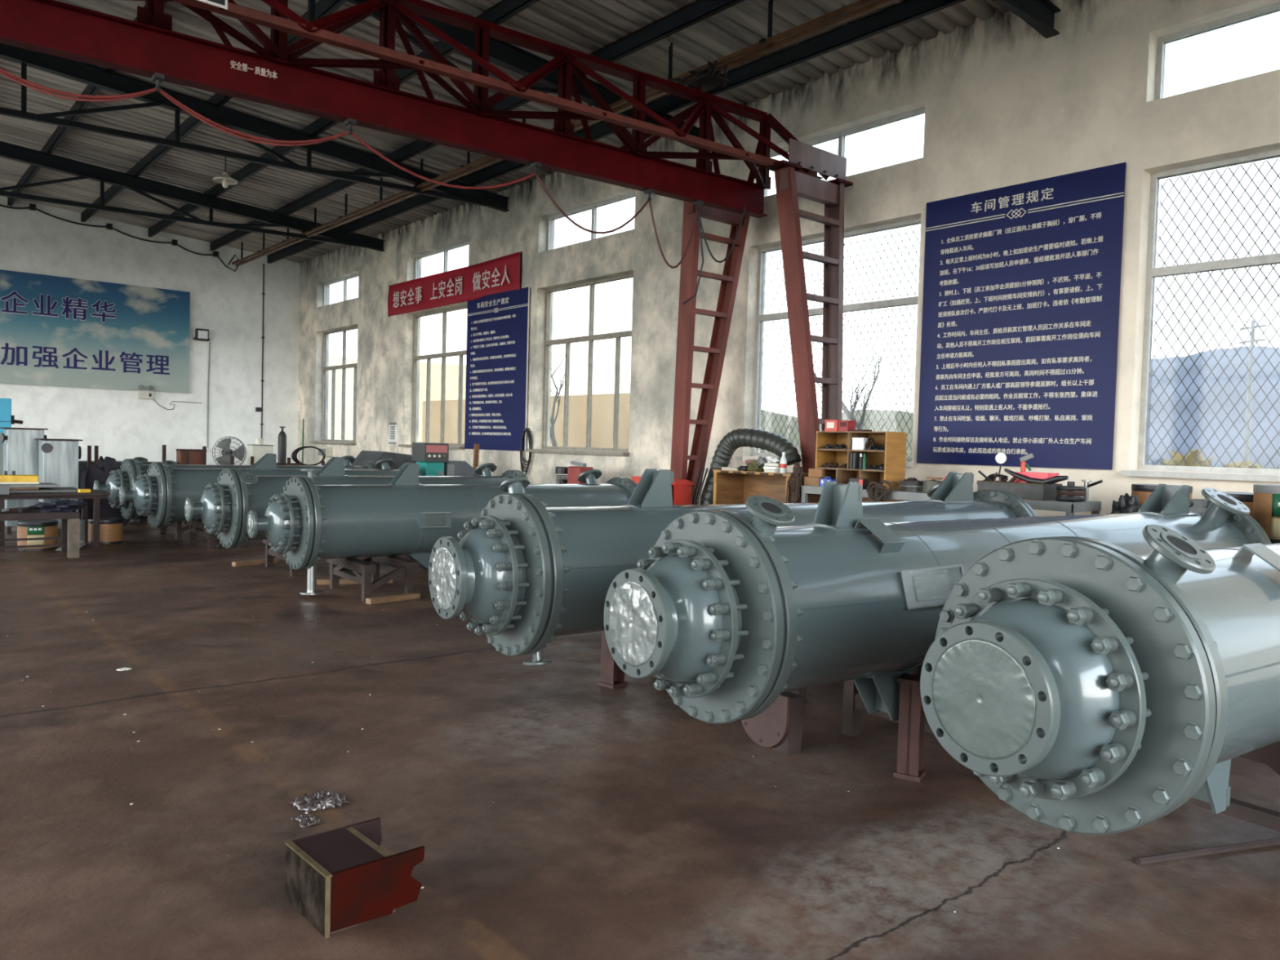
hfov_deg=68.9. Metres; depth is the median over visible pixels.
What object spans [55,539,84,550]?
board offcut
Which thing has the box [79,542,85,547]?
board offcut
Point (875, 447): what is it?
pile
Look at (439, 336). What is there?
window
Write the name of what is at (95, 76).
roof truss
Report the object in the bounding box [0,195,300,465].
wall
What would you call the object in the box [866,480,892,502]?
chain
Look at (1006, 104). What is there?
wall
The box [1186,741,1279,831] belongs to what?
trestle
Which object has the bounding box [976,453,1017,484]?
scooter handlebar
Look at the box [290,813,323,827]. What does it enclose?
scrap
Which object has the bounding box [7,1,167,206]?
purlin
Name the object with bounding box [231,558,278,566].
timber offcut
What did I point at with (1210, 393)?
window
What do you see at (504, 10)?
purlin
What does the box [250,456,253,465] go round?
stake
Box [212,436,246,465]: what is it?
pedestal fan
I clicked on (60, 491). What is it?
bar
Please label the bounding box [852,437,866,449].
carton
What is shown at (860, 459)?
binder
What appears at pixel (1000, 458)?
mirror
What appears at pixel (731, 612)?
heat exchanger
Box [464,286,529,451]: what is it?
board
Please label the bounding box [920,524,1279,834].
heat exchanger
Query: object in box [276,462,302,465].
bar
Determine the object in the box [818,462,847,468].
pile
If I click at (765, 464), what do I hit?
paper packet
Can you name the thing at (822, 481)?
tool case
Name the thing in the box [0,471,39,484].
box
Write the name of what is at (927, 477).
cardboard box
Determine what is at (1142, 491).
drum
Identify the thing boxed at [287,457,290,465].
stake
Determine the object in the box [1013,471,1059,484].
crate
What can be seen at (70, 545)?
bench
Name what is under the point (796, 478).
rag
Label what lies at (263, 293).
conduit
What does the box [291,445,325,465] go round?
coil
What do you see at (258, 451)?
base cabinet
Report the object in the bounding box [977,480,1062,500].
steel tray
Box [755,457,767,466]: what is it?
cloth bundle
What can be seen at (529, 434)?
coil
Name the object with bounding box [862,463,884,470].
pile
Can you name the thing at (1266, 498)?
drum
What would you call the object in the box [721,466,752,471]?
box
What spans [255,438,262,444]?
tin can
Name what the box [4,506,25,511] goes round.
steel offcut
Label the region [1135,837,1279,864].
rod
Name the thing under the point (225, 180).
pendant lamp
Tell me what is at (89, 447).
stake
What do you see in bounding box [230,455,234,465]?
stake
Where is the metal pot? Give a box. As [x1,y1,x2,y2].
[922,479,942,492]
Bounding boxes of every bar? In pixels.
[8,489,75,493]
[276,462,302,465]
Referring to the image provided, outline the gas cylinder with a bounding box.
[277,426,286,462]
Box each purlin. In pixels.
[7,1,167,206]
[80,0,346,222]
[147,0,539,237]
[209,0,745,250]
[267,0,966,263]
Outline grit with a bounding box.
[7,608,1059,912]
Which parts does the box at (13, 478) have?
trim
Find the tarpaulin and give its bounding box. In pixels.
[78,456,130,526]
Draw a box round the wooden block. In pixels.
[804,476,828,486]
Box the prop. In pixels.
[472,444,479,468]
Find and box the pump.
[1019,453,1034,471]
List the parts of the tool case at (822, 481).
lid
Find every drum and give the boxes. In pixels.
[17,520,57,551]
[88,517,123,544]
[1131,484,1192,505]
[1204,491,1253,516]
[1252,484,1279,543]
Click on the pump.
(1023, 464)
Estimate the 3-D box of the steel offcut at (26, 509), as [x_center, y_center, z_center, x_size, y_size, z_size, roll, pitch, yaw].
[-6.669,0.320,10.210,0.060,0.047,0.242,2,2,15]
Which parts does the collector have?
collector arm, collector arm, collector arm, plate, collector arm, collector arm, collector arm, collector arm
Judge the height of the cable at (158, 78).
1.058 m
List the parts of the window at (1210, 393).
sill, frame, pane, transom frame, transom pane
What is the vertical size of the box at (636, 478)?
1.035 m
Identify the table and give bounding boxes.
[0,482,110,552]
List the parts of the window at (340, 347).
sill, frame, pane, transom frame, transom pane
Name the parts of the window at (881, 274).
sill, frame, pane, transom frame, transom pane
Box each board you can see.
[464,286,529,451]
[848,429,871,431]
[916,162,1125,470]
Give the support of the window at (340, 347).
in the wall at (1006, 104)
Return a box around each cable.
[0,67,746,304]
[0,203,239,271]
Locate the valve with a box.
[1081,480,1102,501]
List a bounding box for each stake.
[87,445,91,467]
[94,445,98,466]
[162,444,166,461]
[182,449,189,524]
[202,446,206,464]
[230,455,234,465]
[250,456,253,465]
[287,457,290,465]
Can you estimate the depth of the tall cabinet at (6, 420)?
13.55 m
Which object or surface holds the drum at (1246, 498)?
on the drum
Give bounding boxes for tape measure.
[77,488,90,493]
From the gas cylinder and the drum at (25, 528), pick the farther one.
the gas cylinder
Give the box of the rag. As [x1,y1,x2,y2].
[785,461,804,502]
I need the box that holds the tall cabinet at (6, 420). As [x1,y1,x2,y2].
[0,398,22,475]
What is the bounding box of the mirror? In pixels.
[995,453,1006,463]
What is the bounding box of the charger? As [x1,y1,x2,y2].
[848,478,868,488]
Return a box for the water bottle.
[779,452,786,472]
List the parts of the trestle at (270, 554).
leg, leg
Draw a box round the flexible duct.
[691,428,801,504]
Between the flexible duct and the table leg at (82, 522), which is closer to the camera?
the flexible duct
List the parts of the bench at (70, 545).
frame, leg, leg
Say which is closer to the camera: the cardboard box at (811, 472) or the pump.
the pump
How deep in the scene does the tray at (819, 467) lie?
8.71 m
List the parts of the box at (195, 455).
lid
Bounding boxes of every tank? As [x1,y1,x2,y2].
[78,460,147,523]
[567,460,593,484]
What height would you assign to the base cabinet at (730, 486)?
1.175 m
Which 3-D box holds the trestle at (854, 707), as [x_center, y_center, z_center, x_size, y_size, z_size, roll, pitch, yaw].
[1.443,1.064,4.410,0.490,0.431,0.960,0,3,-35]
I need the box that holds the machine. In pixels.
[351,450,416,469]
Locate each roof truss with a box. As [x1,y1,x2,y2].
[0,43,509,212]
[0,141,385,252]
[236,0,698,150]
[991,0,1060,38]
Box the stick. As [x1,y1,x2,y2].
[302,418,304,463]
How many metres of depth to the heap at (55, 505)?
10.32 m
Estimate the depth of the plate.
6.13 m
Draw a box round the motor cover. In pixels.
[444,460,480,475]
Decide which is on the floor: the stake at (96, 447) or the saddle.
the stake at (96, 447)
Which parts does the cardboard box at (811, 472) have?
lid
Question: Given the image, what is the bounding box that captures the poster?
[0,269,190,393]
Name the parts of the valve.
handle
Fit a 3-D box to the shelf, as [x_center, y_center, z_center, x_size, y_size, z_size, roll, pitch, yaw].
[2.026,-0.187,8.618,0.300,0.515,0.786,0,3,-40]
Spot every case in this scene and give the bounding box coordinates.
[0,484,9,494]
[819,476,835,486]
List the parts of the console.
dial panel, louvre panel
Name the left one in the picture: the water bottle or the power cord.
the power cord
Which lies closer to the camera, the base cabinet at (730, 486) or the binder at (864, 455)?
the binder at (864, 455)
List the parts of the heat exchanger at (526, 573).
pad plate, web plate, pad plate, web plate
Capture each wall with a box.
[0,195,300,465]
[297,0,1279,516]
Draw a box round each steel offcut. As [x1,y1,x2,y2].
[0,507,8,512]
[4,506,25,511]
[17,507,39,511]
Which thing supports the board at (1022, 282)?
attached to the wall at (1006, 104)
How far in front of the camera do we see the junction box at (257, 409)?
21.53 m
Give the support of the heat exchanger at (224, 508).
on the trestle
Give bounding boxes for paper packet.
[763,466,779,469]
[764,462,779,466]
[764,469,786,472]
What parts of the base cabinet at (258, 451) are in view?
plate, door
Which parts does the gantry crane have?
post, gusset plate, gusset plate, post, gusset plate, post, gusset plate, post, gusset plate, post, post, gusset plate, post, gusset plate, post, bearing plate, connection plate, bearing plate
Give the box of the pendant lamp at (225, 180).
[213,151,237,188]
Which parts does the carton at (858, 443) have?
lid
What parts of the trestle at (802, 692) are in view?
leg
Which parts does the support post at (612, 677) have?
plate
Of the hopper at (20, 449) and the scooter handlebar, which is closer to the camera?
the scooter handlebar
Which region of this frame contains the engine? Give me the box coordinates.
[555,466,568,484]
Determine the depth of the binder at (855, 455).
8.49 m
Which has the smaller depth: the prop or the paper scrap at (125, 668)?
the paper scrap at (125, 668)
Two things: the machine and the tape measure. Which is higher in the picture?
the machine
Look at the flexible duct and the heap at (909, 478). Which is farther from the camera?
the flexible duct
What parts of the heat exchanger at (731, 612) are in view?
pad plate, web plate, web plate, pad plate, name plate, pad plate, web plate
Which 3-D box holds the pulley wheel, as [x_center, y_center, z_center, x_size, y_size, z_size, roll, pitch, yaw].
[3.240,0.086,7.025,0.200,0.150,0.200,0,3,-40]
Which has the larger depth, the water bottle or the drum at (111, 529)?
the drum at (111, 529)
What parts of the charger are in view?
lid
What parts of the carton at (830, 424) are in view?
lid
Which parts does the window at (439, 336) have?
sill, frame, pane, transom frame, transom pane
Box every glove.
[743,458,756,465]
[764,456,780,463]
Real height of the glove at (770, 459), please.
0.082 m
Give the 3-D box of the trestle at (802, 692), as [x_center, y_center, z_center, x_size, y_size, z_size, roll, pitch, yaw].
[0.509,1.008,5.450,0.490,0.416,0.960,0,3,-35]
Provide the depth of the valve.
7.10 m
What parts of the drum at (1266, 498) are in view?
lid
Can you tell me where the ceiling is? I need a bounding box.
[0,0,1008,262]
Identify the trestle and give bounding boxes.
[160,520,207,539]
[186,520,247,549]
[262,539,329,577]
[326,555,418,601]
[652,675,806,701]
[741,691,803,755]
[841,667,985,784]
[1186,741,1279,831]
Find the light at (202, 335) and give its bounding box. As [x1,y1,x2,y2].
[193,328,209,341]
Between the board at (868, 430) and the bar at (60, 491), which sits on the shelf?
the board at (868, 430)
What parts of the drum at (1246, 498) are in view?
lid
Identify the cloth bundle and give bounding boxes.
[736,466,750,471]
[746,459,767,475]
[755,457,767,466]
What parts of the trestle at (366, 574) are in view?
leg, leg, leg, leg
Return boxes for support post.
[597,631,626,688]
[893,673,925,782]
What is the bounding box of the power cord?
[152,397,201,409]
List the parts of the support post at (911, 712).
cap plate, plate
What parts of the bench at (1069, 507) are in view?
leg, panel, leg, leg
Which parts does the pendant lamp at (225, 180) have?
lamp shade, cord, bulb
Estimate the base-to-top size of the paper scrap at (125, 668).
0.014 m
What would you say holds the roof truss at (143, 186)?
attached to the wall
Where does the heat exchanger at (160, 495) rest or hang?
on the trestle at (194, 526)
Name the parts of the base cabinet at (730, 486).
panel, panel, panel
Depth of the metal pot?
7.90 m
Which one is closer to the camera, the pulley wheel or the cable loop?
the pulley wheel
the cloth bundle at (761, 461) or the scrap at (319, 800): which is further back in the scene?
the cloth bundle at (761, 461)
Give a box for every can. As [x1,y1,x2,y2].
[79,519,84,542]
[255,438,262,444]
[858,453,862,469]
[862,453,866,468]
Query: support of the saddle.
on the crate
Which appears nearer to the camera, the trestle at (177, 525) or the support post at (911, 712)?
the support post at (911, 712)
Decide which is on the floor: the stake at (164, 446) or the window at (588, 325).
the stake at (164, 446)
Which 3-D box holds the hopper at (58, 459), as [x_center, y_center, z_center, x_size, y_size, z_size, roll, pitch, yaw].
[-7.742,0.096,12.448,0.490,1.283,0.526,0,3,-40]
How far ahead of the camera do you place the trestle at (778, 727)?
4.33 m
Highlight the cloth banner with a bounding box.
[387,251,522,316]
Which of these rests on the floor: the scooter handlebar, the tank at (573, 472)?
the tank at (573, 472)
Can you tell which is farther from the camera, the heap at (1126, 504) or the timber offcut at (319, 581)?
the timber offcut at (319, 581)
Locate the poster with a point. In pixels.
(55, 331)
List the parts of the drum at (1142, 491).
lid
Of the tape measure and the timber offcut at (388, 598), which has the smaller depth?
the timber offcut at (388, 598)
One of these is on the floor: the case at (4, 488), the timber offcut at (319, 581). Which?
the timber offcut at (319, 581)
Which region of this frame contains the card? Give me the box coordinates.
[388,422,396,444]
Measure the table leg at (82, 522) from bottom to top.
0.310 m
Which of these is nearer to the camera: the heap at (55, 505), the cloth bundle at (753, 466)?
the cloth bundle at (753, 466)
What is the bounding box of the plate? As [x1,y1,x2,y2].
[195,0,227,10]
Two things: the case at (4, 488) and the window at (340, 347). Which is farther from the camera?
the window at (340, 347)
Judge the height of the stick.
1.721 m
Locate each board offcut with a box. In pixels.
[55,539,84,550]
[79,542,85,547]
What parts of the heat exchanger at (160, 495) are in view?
pad plate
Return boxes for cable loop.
[865,437,874,449]
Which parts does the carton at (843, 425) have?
lid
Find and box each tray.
[818,466,846,468]
[862,468,884,470]
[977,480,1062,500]
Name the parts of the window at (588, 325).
sill, frame, pane, transom frame, transom pane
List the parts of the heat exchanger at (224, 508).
pad plate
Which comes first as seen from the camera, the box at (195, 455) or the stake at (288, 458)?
the box at (195, 455)
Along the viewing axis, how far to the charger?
8.31 m
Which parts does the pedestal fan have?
blade, blade, motor, blade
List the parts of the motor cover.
edge panel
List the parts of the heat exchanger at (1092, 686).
web plate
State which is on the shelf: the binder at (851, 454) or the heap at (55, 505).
the binder at (851, 454)
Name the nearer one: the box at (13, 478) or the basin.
the basin
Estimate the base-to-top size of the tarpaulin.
1.311 m
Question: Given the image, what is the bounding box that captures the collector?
[666,60,729,95]
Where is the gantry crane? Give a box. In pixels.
[0,0,853,504]
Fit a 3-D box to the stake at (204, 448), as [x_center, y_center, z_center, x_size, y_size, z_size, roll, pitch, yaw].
[-6.852,0.075,14.681,0.070,1.210,0.120,0,3,-40]
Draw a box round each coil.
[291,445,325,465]
[520,427,533,474]
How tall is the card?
0.420 m
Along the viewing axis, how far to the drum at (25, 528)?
10.80 m
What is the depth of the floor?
3.60 m
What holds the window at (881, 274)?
in the wall at (1006, 104)
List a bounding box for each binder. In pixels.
[849,453,853,469]
[852,452,866,469]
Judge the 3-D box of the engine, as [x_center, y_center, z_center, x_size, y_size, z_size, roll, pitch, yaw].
[-1.076,0.358,12.911,0.320,1.085,0.360,0,3,-40]
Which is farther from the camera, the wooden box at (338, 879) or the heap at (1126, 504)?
the heap at (1126, 504)
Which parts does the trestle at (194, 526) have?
leg, leg, leg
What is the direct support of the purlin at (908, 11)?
attached to the ceiling
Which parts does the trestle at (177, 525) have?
leg, leg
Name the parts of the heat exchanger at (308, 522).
pad plate, pad plate, name plate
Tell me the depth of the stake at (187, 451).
14.49 m
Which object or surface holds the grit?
on the floor
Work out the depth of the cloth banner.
16.32 m
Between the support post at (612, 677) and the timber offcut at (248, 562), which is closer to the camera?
the support post at (612, 677)
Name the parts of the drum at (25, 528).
lid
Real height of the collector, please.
0.211 m
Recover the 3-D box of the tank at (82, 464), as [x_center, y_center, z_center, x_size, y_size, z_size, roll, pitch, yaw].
[-8.219,0.187,14.312,1.280,0.940,0.640,0,3,-40]
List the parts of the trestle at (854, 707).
leg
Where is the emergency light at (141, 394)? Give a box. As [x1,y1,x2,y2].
[137,385,153,399]
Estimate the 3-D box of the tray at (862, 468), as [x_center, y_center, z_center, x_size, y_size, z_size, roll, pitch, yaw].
[2.133,-0.093,8.385,0.160,0.006,0.220,0,3,-40]
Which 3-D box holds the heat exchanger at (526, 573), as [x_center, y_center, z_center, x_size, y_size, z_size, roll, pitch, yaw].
[0.897,0.469,5.687,4.463,1.054,0.800,0,3,-35]
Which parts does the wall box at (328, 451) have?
door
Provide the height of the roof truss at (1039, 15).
0.907 m
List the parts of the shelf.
panel, panel, panel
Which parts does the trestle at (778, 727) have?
plate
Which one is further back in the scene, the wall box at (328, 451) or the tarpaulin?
the wall box at (328, 451)
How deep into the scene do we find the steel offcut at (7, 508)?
10.00 m
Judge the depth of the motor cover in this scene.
14.10 m
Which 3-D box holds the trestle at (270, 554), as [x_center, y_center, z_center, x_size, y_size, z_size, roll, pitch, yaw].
[-3.566,0.781,9.808,0.490,0.333,0.960,0,3,-38]
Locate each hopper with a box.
[0,426,48,533]
[34,438,83,528]
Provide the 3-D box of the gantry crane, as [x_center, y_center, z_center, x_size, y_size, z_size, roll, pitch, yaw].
[-3.558,-1.424,6.093,13.701,5.010,2.907,0,3,-40]
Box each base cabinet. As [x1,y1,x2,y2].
[247,444,273,465]
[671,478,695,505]
[712,469,819,504]
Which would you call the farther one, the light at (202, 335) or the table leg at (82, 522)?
the light at (202, 335)
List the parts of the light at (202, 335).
glass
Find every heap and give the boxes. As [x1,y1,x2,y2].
[25,498,86,511]
[903,477,919,480]
[1110,493,1141,514]
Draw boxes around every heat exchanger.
[93,455,378,519]
[119,453,421,528]
[184,457,530,548]
[246,462,636,595]
[428,468,1037,665]
[604,481,1271,724]
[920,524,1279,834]
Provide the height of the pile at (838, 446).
0.053 m
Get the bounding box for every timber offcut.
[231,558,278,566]
[316,577,392,584]
[365,592,420,604]
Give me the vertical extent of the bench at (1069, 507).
1.070 m
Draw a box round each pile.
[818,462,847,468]
[819,444,847,449]
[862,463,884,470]
[868,444,884,450]
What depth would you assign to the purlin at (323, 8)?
13.43 m
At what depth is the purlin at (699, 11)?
9.93 m
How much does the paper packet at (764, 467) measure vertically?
0.028 m
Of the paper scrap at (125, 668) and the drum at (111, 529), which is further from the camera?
the drum at (111, 529)
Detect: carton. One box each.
[824,419,839,431]
[838,420,855,431]
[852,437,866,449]
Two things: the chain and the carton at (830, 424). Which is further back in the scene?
the carton at (830, 424)
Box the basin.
[898,480,923,491]
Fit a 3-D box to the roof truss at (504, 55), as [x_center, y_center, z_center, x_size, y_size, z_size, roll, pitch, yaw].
[-4.700,-4.448,7.041,14.416,0.907,0.120,0,3,-40]
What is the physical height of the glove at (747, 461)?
0.070 m
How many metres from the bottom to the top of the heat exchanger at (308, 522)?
1.149 m
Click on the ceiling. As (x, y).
(584, 26)
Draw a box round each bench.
[0,509,79,558]
[800,485,1101,515]
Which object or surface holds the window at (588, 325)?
in the wall at (1006, 104)
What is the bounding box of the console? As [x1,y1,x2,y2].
[411,442,448,475]
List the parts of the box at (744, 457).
lid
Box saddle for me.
[1004,468,1068,484]
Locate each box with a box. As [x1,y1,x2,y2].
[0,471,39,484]
[176,448,202,464]
[255,407,262,412]
[284,817,425,938]
[318,447,333,456]
[631,475,641,484]
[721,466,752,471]
[742,455,761,466]
[808,468,825,477]
[926,476,942,479]
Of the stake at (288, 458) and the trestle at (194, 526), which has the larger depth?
the stake at (288, 458)
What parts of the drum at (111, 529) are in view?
lid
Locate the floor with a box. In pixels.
[0,519,1279,959]
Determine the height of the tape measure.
0.042 m
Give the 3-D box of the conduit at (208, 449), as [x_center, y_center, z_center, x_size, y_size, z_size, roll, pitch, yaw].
[-9.217,-1.848,21.198,1.200,2.451,0.043,0,3,-40]
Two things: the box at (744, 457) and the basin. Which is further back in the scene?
the box at (744, 457)
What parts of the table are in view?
leg, steel plate, steel plate, steel plate, steel plate, leg, leg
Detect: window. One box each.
[309,273,358,444]
[398,240,469,448]
[527,191,635,455]
[735,106,924,466]
[1120,1,1279,482]
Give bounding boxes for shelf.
[815,431,906,489]
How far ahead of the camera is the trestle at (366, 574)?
8.25 m
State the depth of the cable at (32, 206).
19.51 m
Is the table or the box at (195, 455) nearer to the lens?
the table
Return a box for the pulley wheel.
[1055,481,1085,502]
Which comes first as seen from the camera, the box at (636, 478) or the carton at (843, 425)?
the carton at (843, 425)
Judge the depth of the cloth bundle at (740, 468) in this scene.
9.41 m
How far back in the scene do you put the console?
13.77 m
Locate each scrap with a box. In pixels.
[115,666,131,671]
[288,789,351,813]
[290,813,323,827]
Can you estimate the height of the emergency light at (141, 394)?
0.290 m
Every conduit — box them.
[206,342,247,452]
[260,263,265,438]

